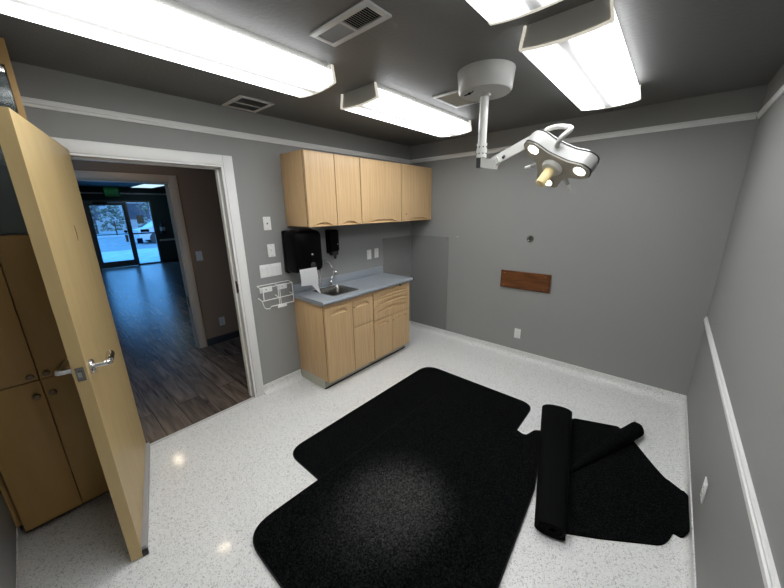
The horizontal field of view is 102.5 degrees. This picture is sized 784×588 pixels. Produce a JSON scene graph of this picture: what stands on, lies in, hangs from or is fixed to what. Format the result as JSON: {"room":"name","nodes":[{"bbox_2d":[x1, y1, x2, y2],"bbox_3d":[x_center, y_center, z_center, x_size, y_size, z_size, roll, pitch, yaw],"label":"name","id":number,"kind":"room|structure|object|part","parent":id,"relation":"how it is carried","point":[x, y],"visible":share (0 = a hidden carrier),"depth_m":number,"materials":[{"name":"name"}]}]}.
{"room":"medical procedure room","nodes":[
{"label":"medical procedure room","id":0,"kind":"room"},
{"bbox_2d":[0,491,20,587],"bbox_3d":[-1.146,0.393,0.592,3.022,2.552,0.100,12,20,39],"label":"wall","id":1,"kind":"structure","parent":0,"point":[7,525],"depth_m":1.46,"materials":[{"name":"grey paint"}]},
{"bbox_2d":[16,526,45,587],"bbox_3d":[-0.962,1.490,0.861,2.731,0.087,0.075,12,20,39],"label":"baseboard","id":2,"kind":"structure","parent":1,"relation":"attached to","point":[30,566],"depth_m":1.58,"materials":[{"name":"plastic"}]},
{"bbox_2d":[96,230,127,237],"bbox_3d":[-28.404,-5.460,28.888,16.000,0.220,80.000,12,20,39],"label":"floor","id":3,"kind":"structure","parent":0,"point":[120,232],"depth_m":26.88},
{"bbox_2d":[89,205,118,233],"bbox_3d":[-25.811,-8.210,26.576,3.988,6.245,3.860,12,20,39],"label":"tree","id":4,"kind":"object","parent":3,"relation":"on","point":[109,207],"visible":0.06,"depth_m":26.92,"materials":[{"name":"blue plant"}]},
{"bbox_3d":[-25.824,-8.996,26.362,3.988,4.617,3.860,12,20,39],"label":"crown","id":5,"kind":"part","parent":4,"relation":"part of","materials":[{"name":"green plant"}]},
{"bbox_2d":[96,208,126,233],"bbox_3d":[-22.511,-5.882,25.546,1.260,2.167,1.962,12,20,39],"label":"tree","id":6,"kind":"object","parent":3,"relation":"on","point":[116,214],"visible":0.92,"depth_m":25.25,"materials":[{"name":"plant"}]},
{"bbox_2d":[92,202,150,231],"bbox_3d":[-28.937,-9.671,35.051,6.600,4.680,38.600,12,20,39],"label":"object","id":7,"kind":"object","parent":3,"relation":"on","point":[133,210],"visible":0.03,"depth_m":32.56,"materials":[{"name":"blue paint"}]},
{"bbox_2d":[136,202,150,215],"bbox_3d":[-22.115,-8.453,29.242,2.834,5.198,2.796,12,20,39],"label":"tree","id":8,"kind":"object","parent":3,"relation":"on","point":[144,208],"visible":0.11,"depth_m":28.48,"materials":[{"name":"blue plant"}]},
{"bbox_2d":[138,217,151,227],"bbox_3d":[-21.036,-5.977,27.288,1.582,1.387,1.078,-12,19,-35],"label":"shrub","id":9,"kind":"object","parent":3,"relation":"on","point":[145,218],"visible":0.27,"depth_m":26.90,"materials":[{"name":"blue plant"}]},
{"bbox_2d":[97,236,156,251],"bbox_3d":[-18.912,-2.534,17.701,13.500,0.160,55.000,12,20,39],"label":"floor","id":10,"kind":"structure","parent":0,"point":[109,244],"depth_m":18.58,"materials":[{"name":"concrete"}]},
{"bbox_2d":[132,221,155,242],"bbox_3d":[-13.980,-4.137,20.396,1.680,1.360,4.250,12,20,39],"label":"car","id":11,"kind":"object","parent":10,"relation":"on","point":[148,237],"visible":0.29,"depth_m":18.80,"materials":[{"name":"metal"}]},
{"bbox_2d":[78,186,178,261],"bbox_3d":[-9.297,-1.824,9.212,0.100,2.552,5.400,12,20,39],"label":"wall","id":12,"kind":"structure","parent":0,"point":[159,203],"depth_m":10.56,"materials":[{"name":"grey paint"}]},
{"bbox_2d":[85,202,137,268],"bbox_3d":[-8.719,-1.830,9.845,0.105,1.997,0.902,12,20,39],"label":"door","id":13,"kind":"structure","parent":12,"relation":"in","point":[114,264],"depth_m":9.89,"materials":[{"name":"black metal"}]},
{"bbox_2d":[82,200,162,269],"bbox_3d":[-8.533,-1.923,10.085,0.070,2.060,1.650,12,20,39],"label":"trim","id":14,"kind":"structure","parent":12,"relation":"attached to","point":[83,201],"depth_m":10.09,"materials":[{"name":"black metal"}]},
{"bbox_2d":[80,192,165,194],"bbox_3d":[-9.285,-2.862,8.869,0.020,0.044,5.150,12,20,39],"label":"trim","id":15,"kind":"structure","parent":12,"relation":"attached to","point":[80,192],"depth_m":9.97,"materials":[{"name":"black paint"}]},
{"bbox_2d":[133,229,154,233],"bbox_3d":[-8.211,-2.019,10.428,0.070,1.955,0.580,12,20,39],"label":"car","id":16,"kind":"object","parent":12,"relation":"in","point":[145,231],"depth_m":10.42,"materials":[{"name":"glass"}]},
{"bbox_2d":[136,215,143,223],"bbox_3d":[-8.240,-2.442,10.297,0.002,0.260,0.180,12,20,39],"label":"paper notice","id":17,"kind":"object","parent":16,"relation":"attached to","point":[139,218],"visible":1,"depth_m":10.29,"materials":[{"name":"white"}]},
{"bbox_3d":[-8.222,-2.017,10.438,0.040,0.045,0.580,12,20,39],"label":"rail","id":18,"kind":"part","parent":16,"relation":"part of","materials":[{"name":"silver metal"}]},
{"bbox_2d":[159,222,165,233],"bbox_3d":[-7.795,-2.251,10.681,0.159,0.395,0.147,12,20,39],"label":"fire extinguisher","id":19,"kind":"object","parent":12,"relation":"attached to","point":[162,227],"visible":1,"depth_m":10.64,"materials":[{"name":"black metal"}]},
{"bbox_2d":[163,258,178,261],"bbox_3d":[-7.745,-1.203,11.123,0.012,0.100,0.550,12,20,39],"label":"baseboard","id":20,"kind":"structure","parent":12,"relation":"attached to","point":[173,259],"depth_m":11.09,"materials":[{"name":"black plastic"}]},
{"bbox_2d":[71,159,238,345],"bbox_3d":[-2.685,-0.395,3.575,0.120,2.552,5.300,12,20,39],"label":"wall","id":21,"kind":"structure","parent":0,"point":[198,191],"depth_m":3.87,"materials":[{"name":"brown paint"}]},
{"bbox_2d":[74,170,206,348],"bbox_3d":[-2.812,-0.222,3.458,0.143,2.082,1.080,12,20,39],"label":"trim","id":22,"kind":"structure","parent":21,"relation":"attached to","point":[170,183],"depth_m":3.64,"materials":[{"name":"beige paint"}]},
{"bbox_2d":[195,251,202,260],"bbox_3d":[-2.354,-0.464,3.846,0.012,0.115,0.070,12,20,39],"label":"light switch","id":23,"kind":"object","parent":21,"relation":"attached to","point":[199,257],"visible":1,"depth_m":3.84,"materials":[{"name":"beige plastic"}]},
{"bbox_2d":[219,316,224,325],"bbox_3d":[-2.253,0.359,4.177,0.008,0.115,0.070,12,20,39],"label":"wall outlet","id":24,"kind":"object","parent":21,"relation":"attached to","point":[221,319],"visible":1,"depth_m":4.17,"materials":[{"name":"beige plastic"}]},
{"bbox_2d":[207,330,239,345],"bbox_3d":[-1.635,0.392,4.917,0.012,0.095,2.305,12,20,39],"label":"baseboard","id":25,"kind":"structure","parent":21,"relation":"attached to","point":[211,341],"depth_m":4.22,"materials":[{"name":"black plastic"}]},
{"bbox_2d":[11,61,409,384],"bbox_3d":[-1.046,-0.269,3.013,0.120,2.552,4.020,12,20,39],"label":"wall","id":26,"kind":"structure","parent":0,"point":[256,164],"depth_m":2.66,"materials":[{"name":"grey paint"}]},
{"bbox_2d":[0,106,149,560],"bbox_3d":[-1.552,0.253,1.701,0.198,2.034,0.966,-10,18,-30],"label":"door","id":27,"kind":"structure","parent":26,"relation":"in","point":[41,170],"depth_m":1.44,"materials":[{"name":"beige wood"}]},
{"bbox_3d":[-1.428,0.323,1.364,0.144,0.033,0.059,12,20,39],"label":"lever","id":28,"kind":"part","parent":27,"relation":"part of","materials":[{"name":"silver metal"}]},
{"bbox_3d":[-1.297,0.335,1.311,0.027,0.060,0.002,-12,19,-34],"label":"latch plate","id":29,"kind":"part","parent":27,"relation":"part of","materials":[{"name":"silver metal"}]},
{"bbox_3d":[-1.316,0.299,1.445,0.062,0.032,0.135,-11,18,-33],"label":"lever","id":30,"kind":"part","parent":27,"relation":"part of","materials":[{"name":"silver metal"}]},
{"bbox_2d":[51,137,264,397],"bbox_3d":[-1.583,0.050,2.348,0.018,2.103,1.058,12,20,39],"label":"trim","id":31,"kind":"structure","parent":26,"relation":"attached to","point":[74,146],"depth_m":2.44,"materials":[{"name":"white paint"}]},
{"bbox_2d":[150,397,254,445],"bbox_3d":[-1.586,1.062,2.628,0.027,0.004,0.896,12,20,39],"label":"threshold","id":32,"kind":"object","parent":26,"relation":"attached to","point":[227,409],"depth_m":2.61,"materials":[{"name":"grey"}]},
{"bbox_2d":[0,95,410,163],"bbox_3d":[-1.012,-1.310,2.682,0.016,0.044,3.820,12,20,39],"label":"trim","id":33,"kind":"structure","parent":26,"relation":"attached to","point":[30,102],"depth_m":2.15,"materials":[{"name":"white paint"}]},
{"bbox_2d":[263,217,271,229],"bbox_3d":[-1.096,-0.619,2.764,0.007,0.115,0.070,12,20,39],"label":"phone jack","id":34,"kind":"object","parent":26,"relation":"attached to","point":[266,220],"visible":1,"depth_m":2.76,"materials":[{"name":"white plastic"}]},
{"bbox_2d":[259,262,281,277],"bbox_3d":[-1.101,-0.217,2.857,0.012,0.114,0.208,12,20,39],"label":"light switch","id":35,"kind":"object","parent":26,"relation":"attached to","point":[268,270],"visible":1,"depth_m":2.85,"materials":[{"name":"white plastic"}]},
{"bbox_2d":[267,244,275,256],"bbox_3d":[-1.082,-0.391,2.830,0.018,0.115,0.070,12,20,39],"label":"light switch","id":36,"kind":"object","parent":26,"relation":"attached to","point":[270,247],"visible":1,"depth_m":2.83,"materials":[{"name":"white plastic"}]},
{"bbox_2d":[256,280,293,308],"bbox_3d":[-1.067,0.011,2.905,0.072,0.224,0.318,12,20,39],"label":"holder","id":37,"kind":"object","parent":26,"relation":"attached to","point":[263,290],"visible":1,"depth_m":2.89,"materials":[{"name":"white plastic"}]},
{"bbox_3d":[-1.144,-0.039,2.857,0.003,0.050,0.120,12,20,39],"label":"plate","id":38,"kind":"part","parent":37,"relation":"part of","materials":[{"name":"white plastic"}]},
{"bbox_3d":[-1.039,-0.073,2.973,0.003,0.050,0.100,12,20,39],"label":"plate","id":39,"kind":"part","parent":37,"relation":"part of","materials":[{"name":"white plastic"}]},
{"bbox_2d":[263,369,304,395],"bbox_3d":[-1.063,0.874,3.129,0.075,0.087,0.414,12,20,39],"label":"baseboard","id":40,"kind":"structure","parent":26,"relation":"attached to","point":[270,388],"depth_m":3.13,"materials":[{"name":"plastic"}]},
{"bbox_2d":[281,229,322,272],"bbox_3d":[-0.833,-0.404,2.964,0.218,0.395,0.310,12,20,39],"label":"paper towel dispenser","id":41,"kind":"object","parent":26,"relation":"attached to","point":[302,249],"visible":0.93,"depth_m":2.87,"materials":[{"name":"black plastic"}]},
{"bbox_2d":[300,267,320,292],"bbox_3d":[-0.759,-0.112,2.936,0.024,0.256,0.196,12,20,39],"label":"paper towel","id":42,"kind":"object","parent":41,"relation":"hanging from","point":[309,276],"visible":1,"depth_m":2.93,"materials":[{"name":"white paper"}]},
{"bbox_2d":[280,149,361,226],"bbox_3d":[-0.640,-0.961,2.950,0.347,0.619,0.625,12,20,39],"label":"upper cabinet","id":43,"kind":"object","parent":26,"relation":"attached to","point":[321,189],"visible":1,"depth_m":2.77,"materials":[{"name":"brown wood"}]},
{"bbox_3d":[-0.618,-0.901,2.735,0.020,0.617,0.309,12,20,39],"label":"door","id":44,"kind":"part","parent":43,"relation":"part of","materials":[{"name":"brown wood"}]},
{"bbox_3d":[-0.413,-0.966,2.961,0.020,0.617,0.302,12,20,39],"label":"door","id":45,"kind":"part","parent":43,"relation":"part of","materials":[{"name":"brown wood"}]},
{"bbox_2d":[325,229,338,258],"bbox_3d":[-0.615,-0.518,3.293,0.092,0.308,0.124,12,20,39],"label":"soap dispenser","id":46,"kind":"object","parent":26,"relation":"attached to","point":[332,236],"visible":1,"depth_m":3.25,"materials":[{"name":"black plastic"}]},
{"bbox_3d":[-0.643,-0.553,3.308,0.019,0.242,0.120,12,20,39],"label":"plate","id":47,"kind":"part","parent":46,"relation":"part of","materials":[{"name":"black plastic"}]},
{"bbox_2d":[293,266,382,292],"bbox_3d":[-0.541,-0.180,3.522,0.020,0.085,1.275,12,20,39],"label":"backsplash","id":48,"kind":"structure","parent":26,"relation":"attached to","point":[297,288],"depth_m":3.50,"materials":[{"name":"grey laminate"}]},
{"bbox_2d":[367,250,370,259],"bbox_3d":[-0.272,-0.473,3.775,0.012,0.115,0.070,12,20,39],"label":"light switch","id":49,"kind":"object","parent":26,"relation":"attached to","point":[368,251],"visible":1,"depth_m":3.77,"materials":[{"name":"white plastic"}]},
{"bbox_2d":[374,248,378,257],"bbox_3d":[-0.191,-0.504,3.867,0.008,0.115,0.070,12,20,39],"label":"wall outlet","id":50,"kind":"object","parent":26,"relation":"attached to","point":[376,254],"visible":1,"depth_m":3.86,"materials":[{"name":"white plastic"}]},
{"bbox_2d":[359,158,431,223],"bbox_3d":[-0.031,-1.154,3.623,0.349,0.619,1.226,12,20,39],"label":"upper cabinet","id":51,"kind":"object","parent":26,"relation":"attached to","point":[389,191],"visible":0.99,"depth_m":3.42,"materials":[{"name":"brown wood"}]},
{"bbox_3d":[-0.106,-1.064,3.301,0.020,0.617,0.614,12,20,39],"label":"door","id":52,"kind":"part","parent":51,"relation":"part of","materials":[{"name":"brown wood"}]},
{"bbox_3d":[0.294,-1.192,3.744,0.020,0.617,0.595,12,20,39],"label":"door","id":53,"kind":"part","parent":51,"relation":"part of","materials":[{"name":"brown wood"}]},
{"bbox_2d":[21,248,672,587],"bbox_3d":[-5.432,-0.315,8.219,19.622,0.160,26.000,12,20,39],"label":"floor","id":54,"kind":"structure","parent":0,"point":[214,481],"depth_m":2.36,"materials":[{"name":"tile"}]},
{"bbox_2d":[0,38,108,531],"bbox_3d":[-1.951,0.079,1.625,0.387,2.440,0.473,12,20,39],"label":"tall cabinet","id":55,"kind":"object","parent":54,"relation":"on","point":[50,465],"visible":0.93,"depth_m":1.63,"materials":[{"name":"brown wood"}]},
{"bbox_3d":[-1.901,0.111,1.452,0.019,0.726,0.220,12,20,39],"label":"door","id":56,"kind":"part","parent":55,"relation":"part of","materials":[{"name":"brown wood"}]},
{"bbox_3d":[-1.822,0.419,1.585,0.031,0.031,0.031,12,20,39],"label":"knob","id":57,"kind":"part","parent":55,"relation":"part of","materials":[{"name":"brown metal"}]},
{"bbox_3d":[-1.755,0.065,1.614,0.019,0.726,0.219,12,20,39],"label":"door","id":58,"kind":"part","parent":55,"relation":"part of","materials":[{"name":"brown wood"}]},
{"bbox_3d":[-1.820,0.525,1.614,0.031,0.031,0.031,12,20,39],"label":"knob","id":59,"kind":"part","parent":55,"relation":"part of","materials":[{"name":"brown metal"}]},
{"bbox_3d":[-1.889,0.854,1.655,0.019,0.806,0.220,12,20,39],"label":"door","id":60,"kind":"part","parent":55,"relation":"part of","materials":[{"name":"brown wood"}]},
{"bbox_3d":[-1.785,0.407,1.625,0.031,0.031,0.031,12,20,39],"label":"knob","id":61,"kind":"part","parent":55,"relation":"part of","materials":[{"name":"brown metal"}]},
{"bbox_3d":[-1.784,0.513,1.654,0.031,0.031,0.031,12,20,39],"label":"knob","id":62,"kind":"part","parent":55,"relation":"part of","materials":[{"name":"brown metal"}]},
{"bbox_3d":[-1.742,0.807,1.817,0.019,0.806,0.219,12,20,39],"label":"door","id":63,"kind":"part","parent":55,"relation":"part of","materials":[{"name":"brown wood"}]},
{"bbox_2d":[294,292,373,389],"bbox_3d":[-0.574,0.421,3.276,0.477,0.868,0.624,12,20,39],"label":"base cabinet","id":64,"kind":"object","parent":54,"relation":"on","point":[336,340],"visible":0.99,"depth_m":3.07,"materials":[{"name":"brown wood"}]},
{"bbox_3d":[-0.495,0.461,3.022,0.020,0.734,0.329,12,20,39],"label":"door","id":65,"kind":"part","parent":64,"relation":"part of","materials":[{"name":"brown wood"}]},
{"bbox_3d":[-0.412,0.055,3.025,0.012,0.035,0.622,12,20,39],"label":"rail","id":66,"kind":"part","parent":64,"relation":"part of","materials":[{"name":"brown wood"}]},
{"bbox_3d":[-0.296,0.177,3.187,0.020,0.280,0.276,12,20,39],"label":"door","id":67,"kind":"part","parent":64,"relation":"part of","materials":[{"name":"brown wood"}]},
{"bbox_3d":[-0.291,0.533,3.283,0.020,0.451,0.276,12,20,39],"label":"panel","id":68,"kind":"part","parent":64,"relation":"part of","materials":[{"name":"brown wood"}]},
{"bbox_2d":[370,282,408,364],"bbox_3d":[-0.163,0.292,3.724,0.485,0.868,0.614,12,20,39],"label":"base cabinet","id":69,"kind":"object","parent":54,"relation":"on","point":[390,304],"visible":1,"depth_m":3.55,"materials":[{"name":"brown wood"}]},
{"bbox_2d":[292,266,413,306],"bbox_3d":[-0.359,-0.121,3.366,0.513,0.123,1.303,12,20,39],"label":"countertop","id":70,"kind":"structure","parent":69,"relation":"on","point":[370,280],"depth_m":3.35,"materials":[{"name":"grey laminate"}]},
{"bbox_2d":[319,260,337,285],"bbox_3d":[-0.674,-0.213,3.271,0.069,0.284,0.261,9,18,33],"label":"faucet","id":71,"kind":"object","parent":70,"relation":"on","point":[323,261],"visible":0.95,"depth_m":3.31,"materials":[{"name":"silver metal"}]},
{"bbox_2d":[313,285,358,295],"bbox_3d":[-0.566,0.030,3.183,0.339,0.149,0.341,12,20,39],"label":"sink","id":72,"kind":"object","parent":70,"relation":"in","point":[334,290],"visible":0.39,"depth_m":3.29,"materials":[{"name":"silver metal"}]},
{"bbox_3d":[-0.098,0.476,3.498,0.020,0.442,0.283,12,20,39],"label":"door","id":73,"kind":"part","parent":69,"relation":"part of","materials":[{"name":"brown wood"}]},
{"bbox_3d":[-0.005,-0.079,3.474,0.012,0.026,0.612,12,20,39],"label":"rail","id":74,"kind":"part","parent":69,"relation":"part of","materials":[{"name":"brown wood"}]},
{"bbox_3d":[-0.002,-0.024,3.486,0.020,0.078,0.601,12,20,39],"label":"drawer","id":75,"kind":"part","parent":69,"relation":"part of","materials":[{"name":"brown wood"}]},
{"bbox_3d":[0.002,0.159,3.535,0.020,0.137,0.601,12,20,39],"label":"drawer","id":76,"kind":"part","parent":69,"relation":"part of","materials":[{"name":"brown wood"}]},
{"bbox_3d":[0.000,0.053,3.507,0.020,0.074,0.601,12,20,39],"label":"drawer","id":77,"kind":"part","parent":69,"relation":"part of","materials":[{"name":"brown wood"}]},
{"bbox_3d":[0.101,0.413,3.718,0.020,0.442,0.312,12,20,39],"label":"door","id":78,"kind":"part","parent":69,"relation":"part of","materials":[{"name":"brown wood"}]},
{"bbox_2d":[253,392,539,587],"bbox_3d":[0.248,1.188,2.003,1.149,0.012,1.865,12,20,39],"label":"floor mat","id":79,"kind":"object","parent":54,"relation":"on","point":[441,498],"visible":0.86,"depth_m":1.80,"materials":[{"name":"black rubber"},{"name":"black carpet"}]},
{"bbox_2d":[293,367,530,479],"bbox_3d":[0.251,1.057,2.524,1.183,0.009,1.724,12,20,39],"label":"floor mat","id":80,"kind":"object","parent":54,"relation":"on","point":[326,449],"visible":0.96,"depth_m":2.68,"materials":[{"name":"black rubber"}]},
{"bbox_2d":[534,404,689,545],"bbox_3d":[1.379,1.129,2.016,0.795,0.121,1.187,7,17,26],"label":"rolled mat","id":81,"kind":"object","parent":54,"relation":"on","point":[594,481],"visible":1,"depth_m":1.91,"materials":[{"name":"black rubber"}]},
{"bbox_2d":[0,0,783,188],"bbox_3d":[-4.204,-2.011,4.554,13.652,0.100,5.400,12,20,39],"label":"ceiling","id":82,"kind":"structure","parent":0,"point":[677,49],"depth_m":1.62,"materials":[{"name":"grey paint"}]},
{"bbox_2d":[102,187,119,196],"bbox_3d":[-8.564,-3.113,9.605,0.066,0.290,0.370,12,20,39],"label":"exit sign","id":83,"kind":"object","parent":82,"relation":"hanging from","point":[108,191],"visible":1,"depth_m":9.58,"materials":[{"name":"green plastic"}]},
{"bbox_2d":[129,184,163,187],"bbox_3d":[-7.173,-3.180,9.259,1.650,0.026,0.620,12,20,39],"label":"recessed light","id":84,"kind":"object","parent":82,"relation":"in","point":[137,185],"visible":0.79,"depth_m":9.07,"materials":[{"name":"white plastic"}]},
{"bbox_2d":[0,0,335,97],"bbox_3d":[-0.848,-1.091,1.370,0.352,0.108,1.248,12,20,39],"label":"ceiling light","id":85,"kind":"object","parent":82,"relation":"attached to","point":[170,30],"visible":1,"depth_m":1.27,"materials":[{"name":"glowing white acrylic diffuser"},{"name":"white plastic end caps"}]},
{"bbox_2d":[222,95,274,112],"bbox_3d":[-1.062,-1.398,2.323,0.300,0.009,0.255,12,20,39],"label":"ceiling vent","id":86,"kind":"object","parent":82,"relation":"in","point":[240,102],"visible":1,"depth_m":2.31,"materials":[{"name":"grey metal"}]},
{"bbox_2d":[310,0,391,46],"bbox_3d":[-0.184,-1.146,1.345,0.365,0.009,0.145,12,20,39],"label":"ceiling vent","id":87,"kind":"object","parent":82,"relation":"in","point":[366,14],"visible":1,"depth_m":1.33,"materials":[{"name":"grey metal"}]},
{"bbox_2d":[340,82,471,136],"bbox_3d":[0.183,-1.419,2.511,0.352,0.108,1.248,12,20,39],"label":"ceiling light","id":88,"kind":"object","parent":82,"relation":"attached to","point":[375,100],"visible":1,"depth_m":2.27,"materials":[{"name":"white plastic"}]},
{"bbox_3d":[-0.216,-1.298,2.067,0.332,0.094,0.006,12,20,39],"label":"plate","id":89,"kind":"part","parent":88,"relation":"part of","materials":[{"name":"grey ceramic"}]},
{"bbox_2d":[432,89,479,107],"bbox_3d":[0.524,-1.403,2.246,0.345,0.009,0.335,12,20,39],"label":"ceiling vent","id":90,"kind":"object","parent":82,"relation":"in","point":[452,98],"visible":0.61,"depth_m":2.29,"materials":[{"name":"grey metal"}]},
{"bbox_2d":[466,0,562,25],"bbox_3d":[0.095,-0.903,0.626,0.352,0.108,1.248,12,20,39],"label":"ceiling light","id":91,"kind":"object","parent":82,"relation":"attached to","point":[495,12],"visible":1,"depth_m":1.08,"materials":[{"name":"white plastic"}]},
{"bbox_2d":[457,59,599,190],"bbox_3d":[0.772,-0.953,1.854,0.785,0.679,0.355,5,16,21],"label":"light","id":92,"kind":"object","parent":82,"relation":"hanging from","point":[556,160],"visible":1,"depth_m":1.75,"materials":[{"name":"white metal"}]},
{"bbox_3d":[0.552,-1.047,1.902,0.066,0.287,0.066,12,20,39],"label":"post","id":93,"kind":"part","parent":92,"relation":"part of","materials":[{"name":"white metal"}]},
{"bbox_3d":[0.702,-0.838,1.846,0.239,0.151,0.058,6,17,22],"label":"arm","id":94,"kind":"part","parent":92,"relation":"part of","materials":[{"name":"white metal"}]},
{"bbox_3d":[0.875,-0.669,1.801,0.101,0.107,0.058,-6,16,-17],"label":"handle","id":95,"kind":"part","parent":92,"relation":"part of","materials":[{"name":"brown plastic"}]},
{"bbox_3d":[0.905,-0.865,1.722,0.074,0.125,0.170,-7,16,-20],"label":"carry handle","id":96,"kind":"part","parent":92,"relation":"part of","materials":[{"name":"white metal"}]},
{"bbox_2d":[519,0,640,110],"bbox_3d":[1.104,-1.221,1.732,0.352,0.108,1.248,12,20,39],"label":"ceiling light","id":97,"kind":"object","parent":82,"relation":"attached to","point":[582,50],"visible":1,"depth_m":1.44,"materials":[{"name":"white plastic"}]},
{"bbox_3d":[0.705,-1.101,1.288,0.332,0.094,0.006,12,20,39],"label":"plate","id":98,"kind":"part","parent":97,"relation":"part of","materials":[{"name":"grey ceramic"}]},
{"bbox_2d":[410,84,767,395],"bbox_3d":[1.463,-0.416,3.404,3.122,2.552,0.100,12,20,39],"label":"wall","id":99,"kind":"structure","parent":0,"point":[633,254],"depth_m":2.93,"materials":[{"name":"grey paint"}]},
{"bbox_2d":[514,328,520,338],"bbox_3d":[1.435,0.451,3.603,0.070,0.115,0.008,12,20,39],"label":"wall outlet","id":100,"kind":"object","parent":99,"relation":"attached to","point":[517,332],"visible":1,"depth_m":3.60,"materials":[{"name":"white plastic"}]},
{"bbox_2d":[500,269,551,292],"bbox_3d":[1.437,-0.141,3.416,0.525,0.193,0.028,12,20,39],"label":"wooden board","id":101,"kind":"object","parent":99,"relation":"attached to","point":[529,281],"visible":1,"depth_m":3.39,"materials":[{"name":"brown wood"}]},
{"bbox_2d":[527,236,533,241],"bbox_3d":[1.443,-0.574,3.292,0.072,0.072,0.022,12,20,39],"label":"bumper cover","id":102,"kind":"object","parent":99,"relation":"attached to","point":[529,238],"visible":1,"depth_m":3.28,"materials":[{"name":"silver metal"}]},
{"bbox_2d":[410,321,685,404],"bbox_3d":[1.385,0.686,3.670,3.020,0.087,0.075,12,20,39],"label":"baseboard","id":103,"kind":"structure","parent":99,"relation":"attached to","point":[651,392],"depth_m":3.33,"materials":[{"name":"plastic"}]},
{"bbox_2d":[410,112,757,163],"bbox_3d":[1.370,-1.465,3.106,2.990,0.044,0.016,12,20,39],"label":"trim","id":104,"kind":"structure","parent":99,"relation":"attached to","point":[746,116],"depth_m":2.56,"materials":[{"name":"white paint"}]},
{"bbox_2d":[687,64,783,587],"bbox_3d":[1.285,0.246,0.984,0.100,2.552,3.920,12,20,39],"label":"wall","id":105,"kind":"structure","parent":0,"point":[745,316],"depth_m":1.37,"materials":[{"name":"grey paint"}]},
{"bbox_2d":[669,396,696,587],"bbox_3d":[1.269,1.314,1.374,0.075,0.087,3.820,12,20,39],"label":"baseboard","id":106,"kind":"structure","parent":105,"relation":"attached to","point":[682,550],"depth_m":1.83,"materials":[{"name":"plastic"}]},
{"bbox_2d":[700,477,707,503],"bbox_3d":[1.539,0.969,1.555,0.008,0.115,0.070,12,20,39],"label":"wall outlet","id":107,"kind":"object","parent":105,"relation":"attached to","point":[705,484],"visible":1,"depth_m":1.54,"materials":[{"name":"white plastic"}]},
{"bbox_2d":[703,316,780,587],"bbox_3d":[1.279,0.609,1.161,0.016,0.063,3.818,12,20,39],"label":"trim","id":108,"kind":"structure","parent":105,"relation":"attached to","point":[765,558],"depth_m":1.02,"materials":[{"name":"white paint"}]},
{"bbox_2d":[757,84,783,118],"bbox_3d":[1.256,-0.826,0.770,0.016,0.044,3.820,12,20,39],"label":"trim","id":109,"kind":"structure","parent":105,"relation":"attached to","point":[780,92],"depth_m":1.83,"materials":[{"name":"white paint"}]}
]}

